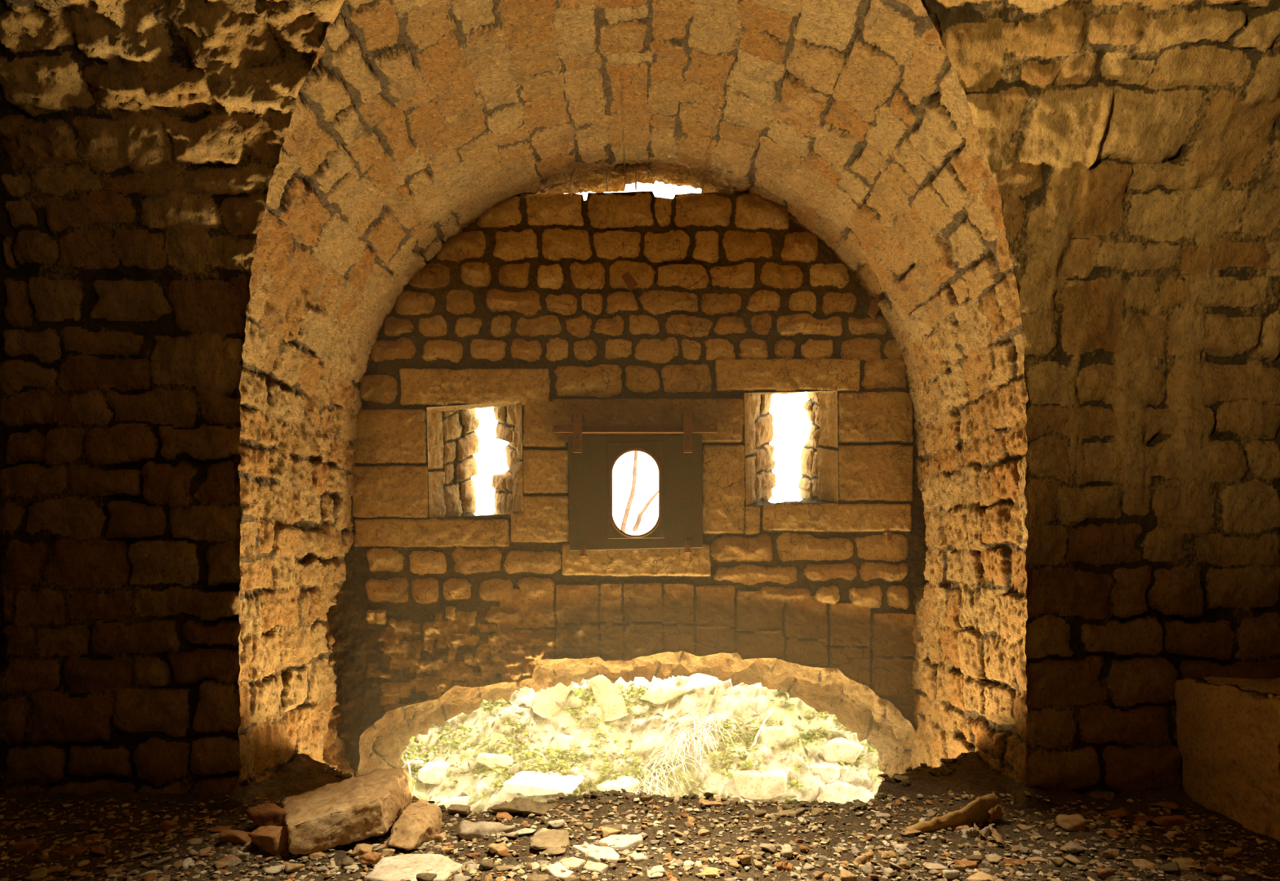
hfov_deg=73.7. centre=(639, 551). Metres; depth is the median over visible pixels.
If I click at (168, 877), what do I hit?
chip
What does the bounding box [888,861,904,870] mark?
chip
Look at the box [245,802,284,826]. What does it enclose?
stone
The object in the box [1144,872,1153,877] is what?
chip
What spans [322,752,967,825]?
rubble
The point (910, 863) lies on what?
chip
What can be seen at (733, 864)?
chip
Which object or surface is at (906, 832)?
stone
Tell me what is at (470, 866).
chip
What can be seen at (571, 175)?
drip stone
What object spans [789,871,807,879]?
chip
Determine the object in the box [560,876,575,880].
chip
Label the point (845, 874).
chip
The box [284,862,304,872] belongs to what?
chip
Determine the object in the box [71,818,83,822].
chip
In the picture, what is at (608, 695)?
rock
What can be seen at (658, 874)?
stone
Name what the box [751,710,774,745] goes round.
twig
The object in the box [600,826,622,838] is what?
stone
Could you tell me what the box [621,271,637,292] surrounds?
plate
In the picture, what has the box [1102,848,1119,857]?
chip
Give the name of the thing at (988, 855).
stone
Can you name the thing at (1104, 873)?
chip
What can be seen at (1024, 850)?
chip
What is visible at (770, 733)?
rock
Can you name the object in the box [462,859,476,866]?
chip
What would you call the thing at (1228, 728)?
stone block
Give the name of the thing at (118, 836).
chip
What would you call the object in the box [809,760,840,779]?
rock
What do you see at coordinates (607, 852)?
flake
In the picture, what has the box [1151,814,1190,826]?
flake
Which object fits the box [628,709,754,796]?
straw
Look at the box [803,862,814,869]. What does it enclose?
chip
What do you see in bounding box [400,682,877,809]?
grass
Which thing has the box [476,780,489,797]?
rock
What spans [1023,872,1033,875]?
chip
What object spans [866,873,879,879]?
chip
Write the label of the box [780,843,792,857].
chip
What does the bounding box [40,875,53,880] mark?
chip
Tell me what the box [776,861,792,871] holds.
stone sliver
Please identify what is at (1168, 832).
chip
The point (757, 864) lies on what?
chip
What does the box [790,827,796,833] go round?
chip
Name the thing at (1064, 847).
chip
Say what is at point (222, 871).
chip
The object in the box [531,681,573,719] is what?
rock
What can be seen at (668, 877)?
chip
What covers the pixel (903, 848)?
stone
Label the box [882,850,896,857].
stone
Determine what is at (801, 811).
stone
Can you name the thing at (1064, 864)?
chip
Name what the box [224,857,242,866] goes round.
chip
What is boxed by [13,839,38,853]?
stone
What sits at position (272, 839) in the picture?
stone
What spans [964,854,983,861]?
chip
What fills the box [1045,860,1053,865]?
chip
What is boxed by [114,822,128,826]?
chip
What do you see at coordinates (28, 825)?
stone
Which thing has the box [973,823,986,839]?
stone
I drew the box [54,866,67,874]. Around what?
chip
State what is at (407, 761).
twig
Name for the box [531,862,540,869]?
chip
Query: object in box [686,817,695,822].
chip
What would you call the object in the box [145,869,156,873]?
chip
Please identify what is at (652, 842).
chip
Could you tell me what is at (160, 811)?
chip
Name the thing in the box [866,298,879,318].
stone
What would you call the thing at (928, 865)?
stone
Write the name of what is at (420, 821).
block
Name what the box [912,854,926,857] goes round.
chip
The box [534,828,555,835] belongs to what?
stone
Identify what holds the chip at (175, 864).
on the gravel
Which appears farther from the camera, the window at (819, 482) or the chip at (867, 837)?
the window at (819, 482)
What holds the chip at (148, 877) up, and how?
on the floor
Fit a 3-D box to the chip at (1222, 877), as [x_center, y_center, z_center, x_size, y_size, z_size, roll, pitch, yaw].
[1.936,1.080,2.830,0.045,0.017,0.065,0,0,-44]
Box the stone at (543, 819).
[540,815,547,824]
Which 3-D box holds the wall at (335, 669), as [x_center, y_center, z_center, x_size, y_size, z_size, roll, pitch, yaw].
[0.000,0.050,1.970,8.600,6.100,6.540,0,0,0]
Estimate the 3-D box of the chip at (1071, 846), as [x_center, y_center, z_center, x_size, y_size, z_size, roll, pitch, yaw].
[1.581,1.074,3.109,0.064,0.024,0.072,-1,1,-23]
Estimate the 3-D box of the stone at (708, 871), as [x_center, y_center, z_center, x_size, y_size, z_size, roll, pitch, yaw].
[0.226,1.069,2.849,0.086,0.017,0.070,0,0,0]
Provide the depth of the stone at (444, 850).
3.10 m
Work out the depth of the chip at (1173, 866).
2.90 m
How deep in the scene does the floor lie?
3.34 m
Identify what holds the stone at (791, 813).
on the floor
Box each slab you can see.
[906,792,999,832]
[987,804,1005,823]
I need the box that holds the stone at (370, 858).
[359,851,382,866]
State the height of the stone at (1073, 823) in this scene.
0.058 m
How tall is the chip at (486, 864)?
0.031 m
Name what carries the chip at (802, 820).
on the floor
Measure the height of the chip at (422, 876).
0.028 m
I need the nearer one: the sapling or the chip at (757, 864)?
the chip at (757, 864)
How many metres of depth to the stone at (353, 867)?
2.94 m
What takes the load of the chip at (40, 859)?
on the floor
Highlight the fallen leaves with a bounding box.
[717,843,726,847]
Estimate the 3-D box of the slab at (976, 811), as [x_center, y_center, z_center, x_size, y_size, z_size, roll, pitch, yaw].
[1.257,1.048,3.392,0.456,0.133,0.064,0,0,-23]
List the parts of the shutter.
rail, plate, port frame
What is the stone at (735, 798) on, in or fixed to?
on the floor
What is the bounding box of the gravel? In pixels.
[0,790,1279,880]
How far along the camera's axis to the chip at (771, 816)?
3.43 m
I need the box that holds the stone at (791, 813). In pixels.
[777,808,797,817]
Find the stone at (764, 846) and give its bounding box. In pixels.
[759,843,775,850]
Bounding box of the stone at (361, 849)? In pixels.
[351,843,373,855]
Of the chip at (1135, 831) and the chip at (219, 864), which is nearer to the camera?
the chip at (219, 864)
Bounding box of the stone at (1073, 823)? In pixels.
[1055,813,1085,831]
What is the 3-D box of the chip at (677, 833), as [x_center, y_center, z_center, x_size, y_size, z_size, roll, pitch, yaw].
[0.152,1.081,3.281,0.043,0.022,0.038,0,0,-1]
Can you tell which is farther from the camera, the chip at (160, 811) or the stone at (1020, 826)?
the chip at (160, 811)
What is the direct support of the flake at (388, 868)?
on the floor
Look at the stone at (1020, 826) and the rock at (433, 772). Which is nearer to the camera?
the stone at (1020, 826)
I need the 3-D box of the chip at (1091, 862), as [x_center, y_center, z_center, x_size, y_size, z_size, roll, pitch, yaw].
[1.595,1.095,3.005,0.028,0.019,0.051,0,0,20]
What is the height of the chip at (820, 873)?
0.018 m
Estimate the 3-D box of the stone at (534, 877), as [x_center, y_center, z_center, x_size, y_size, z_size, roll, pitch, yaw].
[-0.347,1.093,2.857,0.082,0.016,0.066,0,0,0]
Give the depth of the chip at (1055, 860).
3.01 m
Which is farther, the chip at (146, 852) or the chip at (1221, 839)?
the chip at (1221, 839)
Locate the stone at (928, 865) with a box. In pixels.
[922,862,946,870]
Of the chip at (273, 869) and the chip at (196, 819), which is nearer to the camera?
the chip at (273, 869)
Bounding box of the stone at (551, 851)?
[540,847,565,856]
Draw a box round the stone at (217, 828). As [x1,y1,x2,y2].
[208,826,231,832]
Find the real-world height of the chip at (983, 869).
0.018 m
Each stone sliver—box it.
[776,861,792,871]
[960,826,977,837]
[981,824,992,838]
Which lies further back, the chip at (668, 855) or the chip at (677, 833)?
the chip at (677, 833)
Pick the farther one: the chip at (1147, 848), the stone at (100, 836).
the stone at (100, 836)
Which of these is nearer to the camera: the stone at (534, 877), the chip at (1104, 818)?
the stone at (534, 877)
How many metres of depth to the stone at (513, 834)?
3.23 m
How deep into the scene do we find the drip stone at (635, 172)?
5.17 m
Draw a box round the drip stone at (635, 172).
[634,171,636,190]
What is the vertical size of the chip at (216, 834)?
0.020 m
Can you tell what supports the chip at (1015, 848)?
on the floor
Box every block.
[386,799,442,850]
[1174,675,1279,846]
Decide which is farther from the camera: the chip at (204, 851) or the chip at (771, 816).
the chip at (771, 816)
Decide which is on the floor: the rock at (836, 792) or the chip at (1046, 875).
the chip at (1046, 875)
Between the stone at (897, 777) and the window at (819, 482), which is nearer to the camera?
the stone at (897, 777)
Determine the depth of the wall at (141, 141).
3.68 m
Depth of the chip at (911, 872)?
2.92 m
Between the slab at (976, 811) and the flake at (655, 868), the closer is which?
the flake at (655, 868)
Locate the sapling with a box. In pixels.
[620,451,637,532]
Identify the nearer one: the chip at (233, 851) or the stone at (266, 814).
the chip at (233, 851)
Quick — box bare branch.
[632,489,658,531]
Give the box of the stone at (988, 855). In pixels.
[984,853,1001,861]
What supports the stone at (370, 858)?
on the floor
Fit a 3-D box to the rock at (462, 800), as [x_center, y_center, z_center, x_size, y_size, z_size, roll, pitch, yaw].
[-1.472,2.018,6.750,0.265,0.177,0.187,0,0,0]
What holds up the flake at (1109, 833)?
on the floor
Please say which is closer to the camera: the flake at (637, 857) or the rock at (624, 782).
the flake at (637, 857)
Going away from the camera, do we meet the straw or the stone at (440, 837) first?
the stone at (440, 837)
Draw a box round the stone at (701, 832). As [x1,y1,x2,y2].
[697,828,711,835]
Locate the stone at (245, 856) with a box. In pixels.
[235,852,249,861]
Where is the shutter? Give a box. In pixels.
[553,405,717,556]
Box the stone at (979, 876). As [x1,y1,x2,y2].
[965,871,993,880]
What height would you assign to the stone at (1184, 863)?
0.031 m
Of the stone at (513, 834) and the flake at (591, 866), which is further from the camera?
the stone at (513, 834)
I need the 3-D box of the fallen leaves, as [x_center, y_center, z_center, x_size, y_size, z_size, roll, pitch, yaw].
[0.304,1.081,3.136,0.034,0.013,0.028,0,0,0]
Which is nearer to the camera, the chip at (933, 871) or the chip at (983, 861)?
the chip at (933, 871)
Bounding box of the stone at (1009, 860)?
[1003,857,1027,866]
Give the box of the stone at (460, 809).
[446,804,471,814]
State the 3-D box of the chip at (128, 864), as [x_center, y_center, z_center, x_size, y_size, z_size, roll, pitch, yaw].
[-1.833,1.119,3.059,0.034,0.013,0.021,0,0,-27]
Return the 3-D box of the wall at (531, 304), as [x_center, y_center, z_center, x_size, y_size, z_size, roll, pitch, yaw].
[-0.028,-0.181,5.209,3.948,4.462,0.160,0,0,1]
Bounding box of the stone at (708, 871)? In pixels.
[695,866,719,877]
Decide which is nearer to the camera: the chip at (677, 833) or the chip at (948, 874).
the chip at (948, 874)
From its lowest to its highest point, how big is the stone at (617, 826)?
0.022 m
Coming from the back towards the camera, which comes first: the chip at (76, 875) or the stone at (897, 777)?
the stone at (897, 777)
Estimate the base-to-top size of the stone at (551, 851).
0.025 m
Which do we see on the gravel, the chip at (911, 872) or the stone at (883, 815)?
the stone at (883, 815)
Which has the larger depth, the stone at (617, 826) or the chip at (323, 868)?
the stone at (617, 826)
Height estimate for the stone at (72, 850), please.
0.021 m
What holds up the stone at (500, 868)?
on the floor
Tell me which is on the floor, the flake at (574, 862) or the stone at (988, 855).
the flake at (574, 862)
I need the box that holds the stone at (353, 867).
[343,864,359,871]
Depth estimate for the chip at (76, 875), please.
2.94 m
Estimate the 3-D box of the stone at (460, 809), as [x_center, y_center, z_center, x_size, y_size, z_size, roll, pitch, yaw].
[-0.759,1.082,3.576,0.094,0.039,0.070,0,0,0]
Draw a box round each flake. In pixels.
[363,853,462,880]
[432,863,450,880]
[544,862,573,880]
[559,856,586,870]
[572,844,619,862]
[582,860,608,875]
[598,834,643,849]
[626,852,647,862]
[650,864,665,876]
[1102,829,1126,838]
[1104,808,1126,819]
[1131,858,1155,870]
[1132,816,1153,822]
[1149,800,1179,808]
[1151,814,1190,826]
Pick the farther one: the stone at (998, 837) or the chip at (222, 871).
the stone at (998, 837)
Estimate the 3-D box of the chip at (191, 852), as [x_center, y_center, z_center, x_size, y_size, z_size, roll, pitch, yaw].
[-1.647,1.108,3.143,0.033,0.025,0.063,0,0,-44]
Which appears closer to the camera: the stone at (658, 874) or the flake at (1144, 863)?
the stone at (658, 874)
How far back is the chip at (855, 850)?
3.07 m
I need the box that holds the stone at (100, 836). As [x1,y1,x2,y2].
[84,833,104,841]
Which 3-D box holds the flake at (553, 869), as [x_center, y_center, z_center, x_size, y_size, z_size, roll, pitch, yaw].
[-0.274,1.094,2.908,0.071,0.029,0.142,0,0,-33]
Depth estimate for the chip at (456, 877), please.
2.81 m
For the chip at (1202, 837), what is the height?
0.017 m
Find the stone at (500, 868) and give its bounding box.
[494,864,515,873]
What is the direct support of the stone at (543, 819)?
on the floor
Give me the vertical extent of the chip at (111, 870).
0.024 m
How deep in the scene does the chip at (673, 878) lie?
2.76 m
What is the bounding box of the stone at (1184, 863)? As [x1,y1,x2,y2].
[1172,857,1201,871]
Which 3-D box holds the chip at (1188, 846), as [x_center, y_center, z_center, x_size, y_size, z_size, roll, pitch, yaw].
[2.005,1.089,3.136,0.046,0.028,0.032,0,0,-7]
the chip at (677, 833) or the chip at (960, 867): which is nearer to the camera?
the chip at (960, 867)
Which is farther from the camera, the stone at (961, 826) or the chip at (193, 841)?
the stone at (961, 826)
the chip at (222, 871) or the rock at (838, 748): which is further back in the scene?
the rock at (838, 748)
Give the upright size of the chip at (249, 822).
0.016 m
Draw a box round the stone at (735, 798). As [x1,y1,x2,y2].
[722,796,741,804]
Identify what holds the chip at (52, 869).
on the floor
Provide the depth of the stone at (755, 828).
3.27 m
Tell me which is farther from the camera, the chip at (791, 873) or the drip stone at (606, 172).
the drip stone at (606, 172)
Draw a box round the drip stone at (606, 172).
[605,171,608,191]
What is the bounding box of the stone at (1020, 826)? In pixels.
[1016,823,1032,829]
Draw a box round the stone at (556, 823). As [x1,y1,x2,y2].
[547,818,565,827]
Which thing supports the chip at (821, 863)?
on the floor
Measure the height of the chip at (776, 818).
0.025 m
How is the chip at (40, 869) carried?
on the floor
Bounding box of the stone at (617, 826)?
[604,823,631,831]
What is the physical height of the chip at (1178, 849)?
0.013 m
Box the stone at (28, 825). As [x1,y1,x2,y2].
[23,822,43,828]
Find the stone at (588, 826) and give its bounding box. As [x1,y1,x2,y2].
[582,822,594,830]
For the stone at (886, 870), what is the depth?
2.93 m
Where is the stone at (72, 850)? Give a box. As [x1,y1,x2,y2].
[57,845,89,855]
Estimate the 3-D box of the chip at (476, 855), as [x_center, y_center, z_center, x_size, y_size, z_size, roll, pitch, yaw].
[-0.606,1.100,3.099,0.052,0.021,0.038,0,0,-22]
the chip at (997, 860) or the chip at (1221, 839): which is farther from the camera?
the chip at (1221, 839)
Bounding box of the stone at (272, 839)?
[248,825,288,856]
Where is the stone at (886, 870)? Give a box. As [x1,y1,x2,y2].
[880,866,897,875]
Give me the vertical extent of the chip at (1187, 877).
0.020 m
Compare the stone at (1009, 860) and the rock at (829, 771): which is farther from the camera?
the rock at (829, 771)
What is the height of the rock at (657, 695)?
0.166 m
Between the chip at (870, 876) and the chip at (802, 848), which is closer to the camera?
the chip at (870, 876)
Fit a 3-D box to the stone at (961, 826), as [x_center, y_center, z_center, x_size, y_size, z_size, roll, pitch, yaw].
[1.260,1.088,3.375,0.094,0.023,0.072,0,0,0]
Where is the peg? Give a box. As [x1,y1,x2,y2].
[882,530,891,541]
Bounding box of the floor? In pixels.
[0,751,1279,880]
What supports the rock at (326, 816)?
on the floor
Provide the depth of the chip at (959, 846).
3.20 m
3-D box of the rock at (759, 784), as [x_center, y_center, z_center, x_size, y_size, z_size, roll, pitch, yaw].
[0.955,1.868,6.918,0.470,0.225,0.287,0,0,0]
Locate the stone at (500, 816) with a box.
[496,812,512,822]
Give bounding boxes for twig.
[404,754,416,796]
[664,685,671,715]
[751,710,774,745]
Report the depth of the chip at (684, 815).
3.47 m
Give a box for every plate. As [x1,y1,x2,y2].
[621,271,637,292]
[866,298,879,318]
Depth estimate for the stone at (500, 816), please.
3.50 m
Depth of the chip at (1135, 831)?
3.30 m
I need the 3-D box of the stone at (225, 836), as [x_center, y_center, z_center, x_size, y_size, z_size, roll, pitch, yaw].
[-1.548,1.091,3.282,0.142,0.057,0.093,0,0,-11]
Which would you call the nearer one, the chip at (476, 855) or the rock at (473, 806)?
the chip at (476, 855)
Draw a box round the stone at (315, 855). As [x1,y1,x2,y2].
[308,851,326,859]
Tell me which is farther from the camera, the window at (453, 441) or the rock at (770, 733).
the rock at (770, 733)
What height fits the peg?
0.062 m
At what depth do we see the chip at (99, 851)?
3.15 m
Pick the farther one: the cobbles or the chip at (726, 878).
the cobbles
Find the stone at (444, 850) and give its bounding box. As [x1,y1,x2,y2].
[440,847,454,853]
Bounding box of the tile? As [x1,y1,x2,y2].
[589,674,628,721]
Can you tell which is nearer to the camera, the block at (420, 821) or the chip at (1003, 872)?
the chip at (1003, 872)
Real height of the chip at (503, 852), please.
0.020 m
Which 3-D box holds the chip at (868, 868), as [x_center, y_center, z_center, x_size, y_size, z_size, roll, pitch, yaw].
[0.783,1.093,2.940,0.037,0.028,0.066,0,0,25]
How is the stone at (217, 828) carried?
on the floor
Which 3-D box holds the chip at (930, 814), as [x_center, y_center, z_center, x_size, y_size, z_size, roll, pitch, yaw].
[1.212,1.090,3.551,0.046,0.023,0.032,0,0,-43]
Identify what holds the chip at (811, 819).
on the floor
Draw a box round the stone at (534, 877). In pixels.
[524,873,548,880]
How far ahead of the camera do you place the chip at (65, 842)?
3.23 m
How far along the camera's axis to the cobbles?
3.51 m
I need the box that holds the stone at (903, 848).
[893,844,911,853]
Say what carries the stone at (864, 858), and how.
on the gravel
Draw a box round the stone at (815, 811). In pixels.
[810,807,826,816]
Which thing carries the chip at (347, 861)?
on the floor
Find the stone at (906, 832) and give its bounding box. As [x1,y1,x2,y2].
[901,828,921,835]
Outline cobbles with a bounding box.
[625,813,636,820]
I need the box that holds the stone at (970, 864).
[953,859,977,867]
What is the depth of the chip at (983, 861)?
3.04 m
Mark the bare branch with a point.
(636, 526)
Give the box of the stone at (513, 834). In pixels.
[499,831,517,837]
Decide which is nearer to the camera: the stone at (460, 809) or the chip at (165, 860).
the chip at (165, 860)
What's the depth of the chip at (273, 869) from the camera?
2.98 m
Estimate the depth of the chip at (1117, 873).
2.87 m
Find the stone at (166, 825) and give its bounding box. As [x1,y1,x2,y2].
[158,820,177,831]
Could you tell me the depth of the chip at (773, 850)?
3.10 m
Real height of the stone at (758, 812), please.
0.024 m
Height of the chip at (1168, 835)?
0.022 m
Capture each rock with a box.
[280,767,414,854]
[417,761,449,784]
[436,795,470,808]
[470,800,481,813]
[476,752,514,768]
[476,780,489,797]
[490,796,559,814]
[503,769,584,795]
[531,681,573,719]
[595,775,641,792]
[640,685,690,704]
[728,767,786,799]
[760,725,783,748]
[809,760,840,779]
[816,781,856,804]
[820,736,863,762]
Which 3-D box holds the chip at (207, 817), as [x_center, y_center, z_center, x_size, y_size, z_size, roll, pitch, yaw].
[-1.800,1.106,3.529,0.036,0.023,0.025,0,0,-39]
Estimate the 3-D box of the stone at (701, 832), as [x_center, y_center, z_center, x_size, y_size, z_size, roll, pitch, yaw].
[0.246,1.081,3.290,0.052,0.025,0.040,0,0,0]
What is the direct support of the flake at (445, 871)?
on the floor
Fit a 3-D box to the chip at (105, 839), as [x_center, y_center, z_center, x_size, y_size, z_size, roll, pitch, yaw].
[-2.060,1.110,3.271,0.034,0.018,0.052,0,0,-32]
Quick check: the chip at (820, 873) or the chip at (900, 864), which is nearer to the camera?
the chip at (820, 873)
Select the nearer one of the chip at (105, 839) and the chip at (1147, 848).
the chip at (1147, 848)
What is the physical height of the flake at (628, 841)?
0.032 m
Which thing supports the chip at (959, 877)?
on the floor
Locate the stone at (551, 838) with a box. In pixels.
[529,829,569,849]
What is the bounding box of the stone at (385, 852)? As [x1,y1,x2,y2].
[381,848,395,857]
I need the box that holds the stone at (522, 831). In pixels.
[516,827,536,835]
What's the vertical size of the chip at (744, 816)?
0.027 m
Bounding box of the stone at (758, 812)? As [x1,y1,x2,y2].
[754,808,766,816]
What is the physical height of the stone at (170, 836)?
0.020 m
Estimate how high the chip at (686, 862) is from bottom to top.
0.015 m
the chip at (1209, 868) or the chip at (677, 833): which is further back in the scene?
the chip at (677, 833)
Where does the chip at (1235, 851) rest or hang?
on the floor
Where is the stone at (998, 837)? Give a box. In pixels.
[990,827,1004,847]
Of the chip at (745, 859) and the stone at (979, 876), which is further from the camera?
the chip at (745, 859)
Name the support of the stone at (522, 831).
on the floor
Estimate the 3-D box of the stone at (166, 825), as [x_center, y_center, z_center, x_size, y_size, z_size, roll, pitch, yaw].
[-1.876,1.091,3.386,0.064,0.047,0.045,0,0,0]
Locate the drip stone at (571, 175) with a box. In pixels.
[569,174,572,195]
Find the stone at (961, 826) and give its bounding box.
[951,823,969,831]
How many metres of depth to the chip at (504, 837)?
3.22 m
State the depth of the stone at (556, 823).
3.35 m
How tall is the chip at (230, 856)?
0.030 m
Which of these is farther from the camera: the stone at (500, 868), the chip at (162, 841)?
the chip at (162, 841)
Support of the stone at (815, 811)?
on the floor
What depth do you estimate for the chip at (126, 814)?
3.52 m
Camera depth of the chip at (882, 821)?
3.41 m
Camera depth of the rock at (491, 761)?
6.92 m
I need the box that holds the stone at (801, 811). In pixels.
[795,808,805,815]
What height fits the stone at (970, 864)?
0.022 m
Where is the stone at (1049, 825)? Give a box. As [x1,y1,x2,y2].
[1044,823,1056,828]
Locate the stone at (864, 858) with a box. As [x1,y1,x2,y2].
[852,848,875,868]
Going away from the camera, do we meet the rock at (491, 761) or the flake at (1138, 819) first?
the flake at (1138, 819)
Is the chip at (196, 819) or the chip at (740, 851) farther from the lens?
the chip at (196, 819)
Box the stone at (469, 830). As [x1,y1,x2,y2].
[458,819,515,839]
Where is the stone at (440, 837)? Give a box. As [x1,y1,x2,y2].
[432,831,446,840]
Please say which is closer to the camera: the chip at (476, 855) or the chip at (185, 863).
the chip at (185, 863)
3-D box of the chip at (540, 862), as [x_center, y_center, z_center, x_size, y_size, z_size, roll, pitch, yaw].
[-0.341,1.102,3.027,0.046,0.023,0.052,0,0,34]
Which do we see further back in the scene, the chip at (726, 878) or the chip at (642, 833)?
the chip at (642, 833)
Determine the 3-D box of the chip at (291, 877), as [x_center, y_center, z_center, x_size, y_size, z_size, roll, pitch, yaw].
[-1.175,1.102,2.875,0.039,0.015,0.020,0,0,36]
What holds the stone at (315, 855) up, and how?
on the floor
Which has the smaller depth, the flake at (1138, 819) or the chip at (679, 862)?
the chip at (679, 862)
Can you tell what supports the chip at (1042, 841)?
on the floor
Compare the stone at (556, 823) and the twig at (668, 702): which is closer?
the stone at (556, 823)
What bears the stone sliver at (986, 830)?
on the floor
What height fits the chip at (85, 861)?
0.017 m
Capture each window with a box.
[426,401,523,519]
[743,391,838,507]
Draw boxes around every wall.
[0,0,1279,799]
[238,4,1026,724]
[325,189,928,777]
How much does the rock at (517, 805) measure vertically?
0.063 m
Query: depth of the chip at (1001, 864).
3.00 m
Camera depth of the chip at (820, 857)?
3.04 m
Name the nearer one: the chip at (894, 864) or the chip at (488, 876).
the chip at (488, 876)
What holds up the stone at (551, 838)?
on the floor
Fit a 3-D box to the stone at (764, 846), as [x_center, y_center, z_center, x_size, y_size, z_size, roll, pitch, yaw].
[0.468,1.086,3.134,0.058,0.023,0.050,0,0,14]
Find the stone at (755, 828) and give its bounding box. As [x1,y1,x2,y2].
[748,826,763,833]
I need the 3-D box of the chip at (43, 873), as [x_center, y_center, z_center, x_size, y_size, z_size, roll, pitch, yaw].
[-2.051,1.103,2.907,0.060,0.018,0.070,0,0,-11]
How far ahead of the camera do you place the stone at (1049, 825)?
3.33 m
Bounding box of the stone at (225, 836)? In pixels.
[218,829,252,844]
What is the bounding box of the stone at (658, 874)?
[646,869,663,878]
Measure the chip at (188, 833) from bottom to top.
0.013 m
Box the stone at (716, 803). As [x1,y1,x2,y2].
[698,797,724,806]
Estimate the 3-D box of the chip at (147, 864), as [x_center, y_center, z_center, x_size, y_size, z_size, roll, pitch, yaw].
[-1.758,1.117,3.046,0.034,0.015,0.029,0,0,14]
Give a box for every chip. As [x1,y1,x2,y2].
[24,869,48,879]
[29,866,47,875]
[35,854,47,862]
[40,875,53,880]
[46,864,62,873]
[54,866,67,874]
[60,840,71,844]
[69,871,85,878]
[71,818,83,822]
[77,859,89,866]
[89,846,105,855]
[97,838,107,844]
[105,868,122,875]
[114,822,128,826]
[115,835,126,838]
[123,810,132,817]
[123,862,133,866]
[128,851,149,858]
[141,862,151,866]
[143,872,158,880]
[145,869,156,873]
[151,856,171,866]
[155,808,164,813]
[156,874,170,880]
[160,839,168,843]
[172,859,183,867]
[181,857,192,868]
[182,831,193,836]
[187,837,202,844]
[187,848,197,856]
[192,817,200,821]
[196,846,212,857]
[200,815,209,821]
[210,832,219,837]
[213,861,229,869]
[217,853,237,861]
[217,868,229,874]
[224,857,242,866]
[227,848,238,855]
[246,820,253,824]
[263,864,284,874]
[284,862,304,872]
[285,875,296,880]
[315,865,328,872]
[341,856,354,866]
[416,872,436,880]
[419,841,427,846]
[453,875,471,880]
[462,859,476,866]
[465,852,479,858]
[465,863,476,871]
[479,858,493,869]
[484,873,492,880]
[497,848,515,856]
[500,835,508,840]
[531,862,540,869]
[537,859,550,865]
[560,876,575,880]
[633,829,641,834]
[636,831,648,836]
[640,805,648,811]
[649,840,659,844]
[663,852,673,862]
[666,874,679,879]
[667,876,678,880]
[673,859,683,866]
[674,830,684,835]
[678,856,687,861]
[680,813,688,817]
[683,859,692,865]
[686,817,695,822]
[693,844,704,848]
[721,857,739,867]
[724,877,736,880]
[736,848,743,854]
[737,854,751,864]
[741,813,749,821]
[753,858,763,867]
[766,815,779,821]
[767,814,775,818]
[769,846,777,853]
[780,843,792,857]
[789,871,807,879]
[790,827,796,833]
[794,837,803,842]
[798,816,804,822]
[799,844,811,852]
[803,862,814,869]
[808,817,815,821]
[812,871,825,878]
[814,860,826,867]
[817,854,826,860]
[839,867,857,880]
[850,846,860,855]
[861,863,873,875]
[863,835,871,839]
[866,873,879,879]
[869,823,882,828]
[880,817,888,825]
[882,872,891,877]
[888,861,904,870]
[897,860,909,868]
[902,860,915,866]
[906,870,917,875]
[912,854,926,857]
[925,811,936,817]
[928,868,939,874]
[940,835,946,842]
[942,869,960,879]
[952,875,962,880]
[953,864,966,871]
[956,844,963,848]
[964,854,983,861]
[979,859,993,864]
[980,867,991,871]
[986,853,1003,863]
[997,861,1004,867]
[1002,871,1010,875]
[1010,844,1020,852]
[1018,846,1030,853]
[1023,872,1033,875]
[1036,838,1045,844]
[1043,873,1053,878]
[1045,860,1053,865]
[1046,856,1063,865]
[1059,845,1077,853]
[1059,862,1069,866]
[1063,854,1082,864]
[1065,840,1084,851]
[1088,859,1097,866]
[1094,867,1116,879]
[1098,816,1111,822]
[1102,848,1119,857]
[1104,866,1124,875]
[1128,829,1137,833]
[1140,844,1153,852]
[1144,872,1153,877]
[1158,862,1179,871]
[1163,833,1175,838]
[1167,831,1179,835]
[1173,847,1182,852]
[1180,844,1193,852]
[1182,874,1203,880]
[1196,835,1206,840]
[1204,863,1224,875]
[1208,816,1219,820]
[1217,837,1229,841]
[1217,874,1235,880]
[1222,852,1235,857]
[1223,848,1239,853]
[1228,847,1241,852]
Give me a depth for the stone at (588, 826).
3.38 m
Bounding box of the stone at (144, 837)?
[139,836,151,839]
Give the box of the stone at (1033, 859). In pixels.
[1026,856,1048,863]
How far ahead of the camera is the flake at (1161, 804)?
3.60 m
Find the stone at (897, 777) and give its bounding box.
[893,774,909,781]
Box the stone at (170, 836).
[164,835,172,839]
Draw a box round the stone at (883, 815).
[875,812,890,819]
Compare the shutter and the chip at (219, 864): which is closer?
the chip at (219, 864)
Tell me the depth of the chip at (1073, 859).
3.02 m
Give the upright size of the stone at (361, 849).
0.041 m

